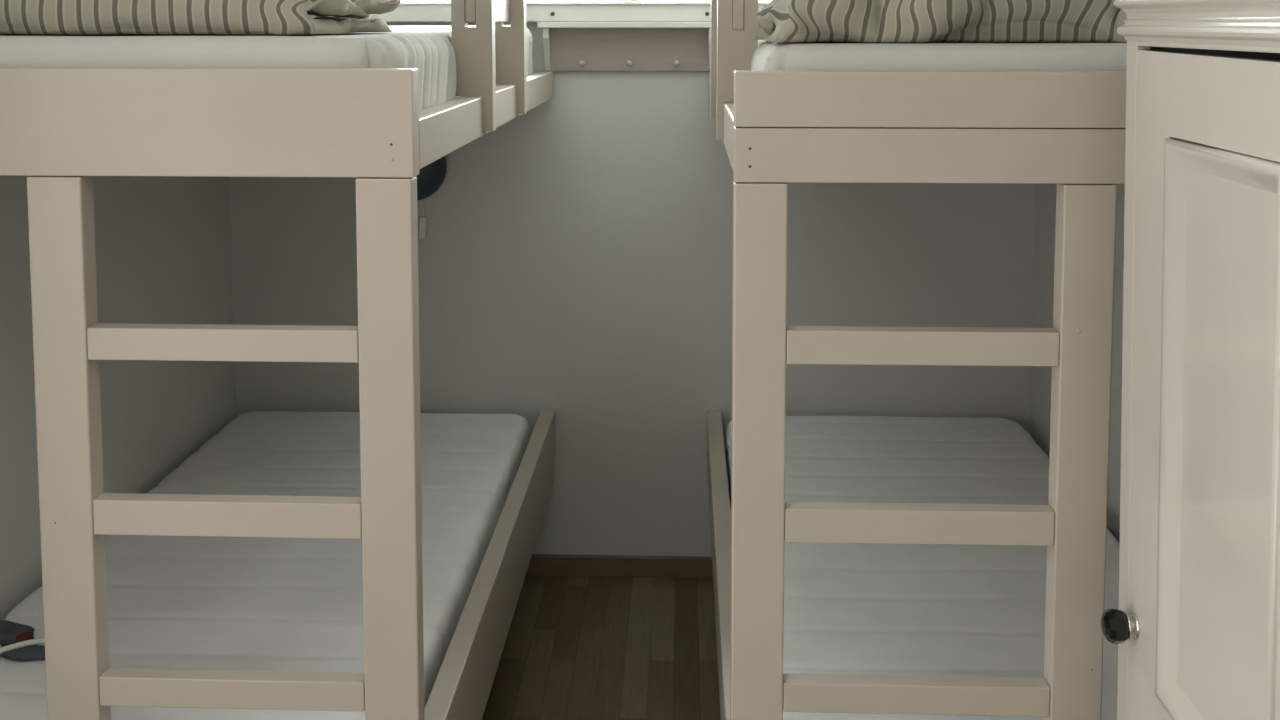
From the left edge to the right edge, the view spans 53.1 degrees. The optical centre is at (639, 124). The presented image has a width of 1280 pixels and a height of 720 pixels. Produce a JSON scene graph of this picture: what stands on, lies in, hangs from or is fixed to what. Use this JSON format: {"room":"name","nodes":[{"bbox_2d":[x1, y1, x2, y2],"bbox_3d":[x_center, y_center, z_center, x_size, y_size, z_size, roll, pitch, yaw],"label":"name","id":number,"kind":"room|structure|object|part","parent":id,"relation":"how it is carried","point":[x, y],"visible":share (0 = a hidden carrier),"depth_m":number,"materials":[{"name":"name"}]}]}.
{"room":"bunk bedroom","nodes":[
{"label":"bunk bedroom","id":0,"kind":"room"},
{"bbox_2d":[0,176,234,619],"bbox_3d":[-1.523,0.437,1.467,0.220,2.500,5.790,0,5,2],"label":"wall","id":1,"kind":"structure","parent":0,"point":[163,243],"depth_m":3.40,"materials":[{"name":"white paint"}]},
{"bbox_2d":[482,575,720,719],"bbox_3d":[-0.126,1.736,1.524,3.015,0.100,5.790,0,5,2],"label":"floor","id":2,"kind":"structure","parent":0,"point":[576,647],"depth_m":3.67,"materials":[{"name":"brown wood"}]},
{"bbox_2d":[0,0,554,719],"bbox_3d":[-0.818,0.531,3.103,1.045,2.050,2.037,0,5,2],"label":"bunk bed","id":3,"kind":"object","parent":2,"relation":"on","point":[61,128],"visible":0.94,"depth_m":2.07,"materials":[{"name":"beige paint"}]},
{"bbox_2d":[0,411,528,719],"bbox_3d":[-0.861,1.080,3.153,0.947,0.176,1.945,0,5,2],"label":"mattress","id":4,"kind":"object","parent":3,"relation":"on","point":[174,602],"visible":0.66,"depth_m":2.91,"materials":[{"name":"white fabric"}]},
{"bbox_2d":[0,620,44,659],"bbox_3d":[-1.239,1.021,2.546,0.223,0.038,0.120,0,5,2],"label":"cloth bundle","id":5,"kind":"object","parent":4,"relation":"on","point":[17,641],"visible":0.9,"depth_m":2.53,"materials":[{"name":"fabric"}]},
{"bbox_2d":[0,25,532,110],"bbox_3d":[-0.834,-0.136,3.059,0.947,0.202,1.955,0,5,2],"label":"mattress","id":6,"kind":"object","parent":3,"relation":"on","point":[429,49],"visible":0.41,"depth_m":2.09,"materials":[{"name":"white fabric"}]},
{"bbox_2d":[0,0,399,34],"bbox_3d":[-0.924,-0.228,2.451,0.816,0.102,0.616,0,5,2],"label":"duvet","id":7,"kind":"object","parent":6,"relation":"on","point":[270,17],"visible":1,"depth_m":2.15,"materials":[{"name":"fabric"}]},
{"bbox_3d":[-0.352,-0.226,2.705,0.086,0.477,0.042,0,5,2],"label":"guard post","id":8,"kind":"part","parent":3,"relation":"part of","materials":[{"name":"beige paint"}]},
{"bbox_3d":[-0.337,-0.048,3.060,0.043,0.083,1.991,0,5,2],"label":"rail","id":9,"kind":"part","parent":3,"relation":"part of","materials":[{"name":"beige paint"}]},
{"bbox_3d":[-0.338,1.075,3.150,0.046,0.148,1.991,0,5,2],"label":"rail","id":10,"kind":"part","parent":3,"relation":"part of","materials":[{"name":"beige paint"}]},
{"bbox_3d":[-0.331,-0.267,3.213,0.086,0.477,0.042,0,5,2],"label":"guard post","id":11,"kind":"part","parent":3,"relation":"part of","materials":[{"name":"beige paint"}]},
{"bbox_2d":[707,0,1126,719],"bbox_3d":[0.689,0.536,3.042,1.043,2.050,2.074,0,5,2],"label":"bunk bed","id":12,"kind":"object","parent":2,"relation":"on","point":[1066,129],"visible":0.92,"depth_m":2.00,"materials":[{"name":"beige paint"}]},
{"bbox_3d":[0.205,1.077,3.125,0.046,0.148,2.028,0,5,2],"label":"rail","id":13,"kind":"part","parent":12,"relation":"part of","materials":[{"name":"beige paint"}]},
{"bbox_3d":[0.203,-0.046,3.035,0.043,0.083,2.028,0,5,2],"label":"rail","id":14,"kind":"part","parent":12,"relation":"part of","materials":[{"name":"beige paint"}]},
{"bbox_3d":[0.209,-0.256,3.070,0.078,0.477,0.042,0,5,2],"label":"guard post","id":15,"kind":"part","parent":12,"relation":"part of","materials":[{"name":"beige paint"}]},
{"bbox_3d":[0.190,-0.209,2.497,0.078,0.477,0.042,0,5,2],"label":"guard post","id":16,"kind":"part","parent":12,"relation":"part of","materials":[{"name":"beige paint"}]},
{"bbox_2d":[726,416,1119,719],"bbox_3d":[0.703,1.085,3.092,0.932,0.176,1.985,0,5,2],"label":"mattress","id":17,"kind":"object","parent":12,"relation":"on","point":[850,608],"visible":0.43,"depth_m":2.91,"materials":[{"name":"white fabric"}]},
{"bbox_2d":[751,40,1126,70],"bbox_3d":[0.700,-0.119,2.995,0.946,0.178,1.985,0,5,2],"label":"mattress","id":18,"kind":"object","parent":12,"relation":"on","point":[768,56],"visible":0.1,"depth_m":2.02,"materials":[{"name":"white fabric"}]},
{"bbox_2d":[754,0,1126,42],"bbox_3d":[0.637,-0.227,2.238,0.865,0.159,0.445,0,5,2],"label":"duvet","id":19,"kind":"object","parent":18,"relation":"on","point":[781,21],"visible":0.75,"depth_m":2.07,"materials":[{"name":"fabric"}]},
{"bbox_2d":[1101,0,1279,719],"bbox_3d":[0.902,0.757,1.464,0.476,1.856,0.987,-1,5,2],"label":"wardrobe","id":20,"kind":"object","parent":2,"relation":"on","point":[1195,627],"visible":1,"depth_m":1.65,"materials":[{"name":"white wood"}]},
{"bbox_3d":[0.694,0.734,1.877,0.033,0.048,0.049,-1,5,2],"label":"knob","id":21,"kind":"part","parent":20,"relation":"part of","materials":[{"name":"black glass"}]},
{"bbox_3d":[0.718,0.734,1.876,0.016,0.041,0.041,-1,5,2],"label":"knob","id":22,"kind":"part","parent":20,"relation":"part of","materials":[{"name":"silver metal"}]},
{"bbox_3d":[0.904,-0.128,1.393,0.443,0.081,0.987,-1,5,2],"label":"cornice","id":23,"kind":"part","parent":20,"relation":"part of","materials":[{"name":"white wood"}]},
{"bbox_3d":[0.715,0.420,1.584,0.018,0.782,0.344,-1,5,2],"label":"panel moulding","id":24,"kind":"part","parent":20,"relation":"part of","materials":[{"name":"white wood"}]},
{"bbox_3d":[0.728,0.418,1.583,0.008,0.776,0.335,-1,5,2],"label":"door panel","id":25,"kind":"part","parent":20,"relation":"part of","materials":[{"name":"white wood"}]},
{"bbox_2d":[229,15,1035,556],"bbox_3d":[-0.033,0.217,4.194,2.575,2.500,0.220,0,5,2],"label":"wall","id":26,"kind":"structure","parent":0,"point":[575,256],"depth_m":4.11,"materials":[{"name":"white paint"}]},
{"bbox_2d":[416,156,446,238],"bbox_3d":[-0.728,0.193,4.055,0.226,0.350,0.100,0,5,2],"label":"wall lamp","id":27,"kind":"object","parent":26,"relation":"attached to","point":[431,177],"visible":0.23,"depth_m":4.04,"materials":[{"name":"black metal"}]},
{"bbox_2d":[418,216,426,238],"bbox_3d":[-0.696,0.328,4.100,0.027,0.073,0.022,0,5,2],"label":"switch","id":28,"kind":"object","parent":27,"relation":"attached to","point":[422,219],"depth_m":4.09,"materials":[{"name":"white plastic"}]},
{"bbox_3d":[-0.728,0.133,4.035,0.226,0.226,0.070,0,5,2],"label":"lamp shade","id":29,"kind":"part","parent":27,"relation":"part of","materials":[{"name":"blue metal"}]},
{"bbox_2d":[378,3,768,21],"bbox_3d":[0.004,-0.353,4.014,1.662,0.060,0.045,0,5,2],"label":"wall shelf","id":30,"kind":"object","parent":26,"relation":"attached to","point":[405,12],"depth_m":4.01,"materials":[{"name":"white paint"}]},
{"bbox_2d":[526,554,712,577],"bbox_3d":[-0.037,1.439,4.173,2.575,0.068,0.018,0,5,2],"label":"baseboard","id":31,"kind":"structure","parent":26,"relation":"attached to","point":[539,564],"depth_m":4.17,"materials":[{"name":"brown wood"}]},
{"bbox_2d":[537,22,710,70],"bbox_3d":[-0.031,-0.245,4.004,0.571,0.154,0.084,0,5,2],"label":"coat rack","id":32,"kind":"object","parent":26,"relation":"attached to","point":[568,46],"visible":0.91,"depth_m":4.03,"materials":[{"name":"white paint"}]},
{"bbox_2d":[537,22,710,27],"bbox_3d":[-0.031,-0.312,3.998,0.571,0.018,0.084,0,5,2],"label":"shelf","id":33,"kind":"object","parent":32,"relation":"attached to","point":[540,24],"depth_m":3.96,"materials":[{"name":"white paint"}]},
{"bbox_2d":[624,0,642,2],"bbox_3d":[-0.022,-0.650,4.089,1.920,0.595,0.110,0,5,2],"label":"window","id":34,"kind":"structure","parent":26,"relation":"in","point":[625,1],"depth_m":4.09,"materials":[{"name":"white paint"}]},
{"bbox_2d":[1030,184,1124,542],"bbox_3d":[1.270,0.444,1.373,0.220,2.500,5.790,0,5,2],"label":"wall","id":35,"kind":"structure","parent":0,"point":[1045,215],"depth_m":3.88,"materials":[{"name":"white paint"}]}
]}

